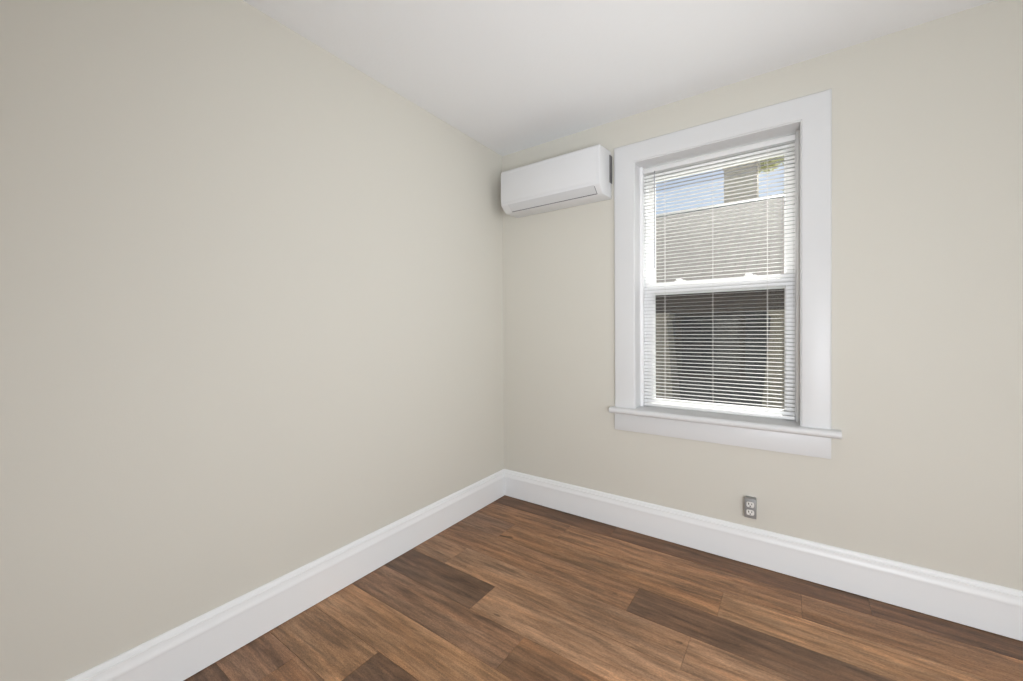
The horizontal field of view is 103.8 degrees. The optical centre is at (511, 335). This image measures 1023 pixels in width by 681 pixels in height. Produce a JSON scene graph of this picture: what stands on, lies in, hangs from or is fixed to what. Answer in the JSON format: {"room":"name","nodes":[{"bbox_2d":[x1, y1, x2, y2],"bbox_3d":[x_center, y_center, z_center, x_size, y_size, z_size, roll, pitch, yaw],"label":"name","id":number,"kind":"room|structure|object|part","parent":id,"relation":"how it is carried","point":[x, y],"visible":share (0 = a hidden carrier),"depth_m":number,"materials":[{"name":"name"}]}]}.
{"room":"empty room","nodes":[
{"label":"empty room","id":0,"kind":"room"},
{"bbox_2d":[0,0,503,680],"bbox_3d":[-1.169,0.025,1.634,0.226,2.700,4.002,0,1,35],"label":"wall","id":1,"kind":"structure","parent":0,"point":[251,287],"depth_m":1.49,"materials":[{"name":"paint"}]},
{"bbox_2d":[66,469,504,680],"bbox_3d":[-1.061,1.126,1.572,0.024,0.192,3.550,0,1,35],"label":"baseboard","id":2,"kind":"structure","parent":1,"relation":"attached to","point":[179,653],"depth_m":1.69,"materials":[{"name":"white wood"}]},
{"bbox_2d":[184,495,1022,680],"bbox_3d":[0.190,1.301,0.633,3.350,0.150,3.862,0,1,35],"label":"floor","id":3,"kind":"structure","parent":0,"point":[515,589],"depth_m":1.68,"materials":[{"name":"wood"}]},
{"bbox_2d":[243,0,995,155],"bbox_3d":[0.206,-1.425,0.655,3.602,0.200,4.002,0,1,35],"label":"ceiling","id":4,"kind":"structure","parent":0,"point":[512,76],"depth_m":1.84,"materials":[{"name":"paint"}]},
{"bbox_2d":[502,0,1022,590],"bbox_3d":[1.295,0.005,2.216,3.150,2.700,0.226,0,1,35],"label":"wall","id":5,"kind":"structure","parent":0,"point":[925,470],"depth_m":1.81,"materials":[{"name":"paint"}]},
{"bbox_2d":[501,144,611,217],"bbox_3d":[0.279,-1.001,2.652,0.728,0.298,0.202,0,1,35],"label":"air conditioner","id":6,"kind":"object","parent":5,"relation":"attached to","point":[583,176],"visible":1,"depth_m":2.54,"materials":[{"name":"white plastic"}]},
{"bbox_3d":[0.214,-1.008,2.577,0.700,0.190,0.004,0,1,35],"label":"panel","id":7,"kind":"part","parent":6,"relation":"part of","materials":[{"name":"white plastic"}]},
{"bbox_3d":[0.328,-1.038,2.718,0.722,0.170,0.036,0,1,35],"label":"mounting plate","id":8,"kind":"part","parent":6,"relation":"part of","materials":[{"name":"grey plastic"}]},
{"bbox_2d":[609,89,841,458],"bbox_3d":[1.142,-0.288,2.281,1.123,1.756,0.288,0,1,35],"label":"window","id":9,"kind":"structure","parent":5,"relation":"in","point":[809,117],"depth_m":2.25,"materials":[{"name":"white paint"}]},
{"bbox_2d":[643,135,795,419],"bbox_3d":[1.146,-0.295,2.290,0.777,1.470,0.043,0,1,35],"label":"window blind","id":10,"kind":"object","parent":9,"relation":"attached to","point":[792,138],"visible":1,"depth_m":2.27,"materials":[{"name":"white plastic"}]},
{"bbox_3d":[0.938,-0.291,2.443,0.005,1.426,0.029,0,1,35],"label":"ladder cord","id":11,"kind":"part","parent":10,"relation":"part of","materials":[{"name":"white fabric"}]},
{"bbox_3d":[1.154,-0.291,2.292,0.005,1.426,0.029,0,1,35],"label":"ladder cord","id":12,"kind":"part","parent":10,"relation":"part of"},
{"bbox_3d":[1.155,0.431,2.302,0.773,0.017,0.025,0,1,35],"label":"rail","id":13,"kind":"part","parent":10,"relation":"part of","materials":[{"name":"white plastic"}]},
{"bbox_3d":[1.146,-1.017,2.289,0.777,0.027,0.026,0,1,35],"label":"head rail","id":14,"kind":"part","parent":10,"relation":"part of","materials":[{"name":"white plastic"}]},
{"bbox_3d":[1.194,-0.288,2.360,0.822,1.529,0.099,0,1,35],"label":"frame","id":15,"kind":"part","parent":9,"relation":"part of","materials":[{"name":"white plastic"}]},
{"bbox_3d":[1.216,0.081,2.390,0.742,0.704,0.010,0,1,35],"label":"screen frame","id":16,"kind":"part","parent":9,"relation":"part of","materials":[{"name":"white plastic"}]},
{"bbox_3d":[1.185,0.059,2.346,0.761,0.773,0.040,0,1,35],"label":"sash","id":17,"kind":"part","parent":9,"relation":"part of","materials":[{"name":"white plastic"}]},
{"bbox_3d":[1.206,-0.652,2.376,0.761,0.758,0.040,0,1,35],"label":"sash","id":18,"kind":"part","parent":9,"relation":"part of","materials":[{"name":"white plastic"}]},
{"bbox_2d":[744,496,756,518],"bbox_3d":[1.250,0.900,2.095,0.054,0.100,0.044,0,1,35],"label":"electrical outlet","id":19,"kind":"object","parent":5,"relation":"attached to","point":[750,503],"visible":1,"depth_m":2.08,"materials":[{"name":"metal"}]},
{"bbox_2d":[746,502,753,507],"bbox_3d":[1.238,0.879,2.078,0.034,0.028,0.003,0,1,35],"label":"receptacle","id":20,"kind":"object","parent":19,"relation":"attached to","point":[748,504],"depth_m":2.08,"materials":[{"name":"beige plastic"}]},
{"bbox_2d":[746,509,753,515],"bbox_3d":[1.238,0.920,2.078,0.034,0.028,0.003,0,1,35],"label":"receptacle","id":21,"kind":"object","parent":19,"relation":"attached to","point":[749,512],"depth_m":2.08,"materials":[{"name":"beige plastic"}]},
{"bbox_2d":[504,469,1022,640],"bbox_3d":[1.230,1.107,2.124,3.150,0.192,0.024,0,1,35],"label":"baseboard","id":22,"kind":"structure","parent":5,"relation":"attached to","point":[993,608],"depth_m":1.97,"materials":[{"name":"white wood"}]},
{"label":"outside","id":23,"kind":"structure","parent":0,"visible":0},
{"bbox_3d":[7.452,1.718,13.796,28.000,0.200,25.773,0,1,35],"label":"ground","id":24,"kind":"structure","parent":23,"visible":0},
{"bbox_2d":[656,161,783,282],"bbox_3d":[3.959,-1.353,8.787,11.000,6.070,5.600,0,1,35],"label":"house","id":25,"kind":"structure","parent":24,"relation":"on","point":[773,256],"depth_m":7.25,"materials":[{"name":"grey"}]},
{"bbox_2d":[759,156,783,192],"bbox_3d":[8.255,-2.617,11.175,3.034,8.512,1.995,0,1,35],"label":"tree","id":26,"kind":"object","parent":24,"relation":"on","point":[781,159],"visible":0.03,"depth_m":11.70,"materials":[{"name":"green plant"}]}
]}

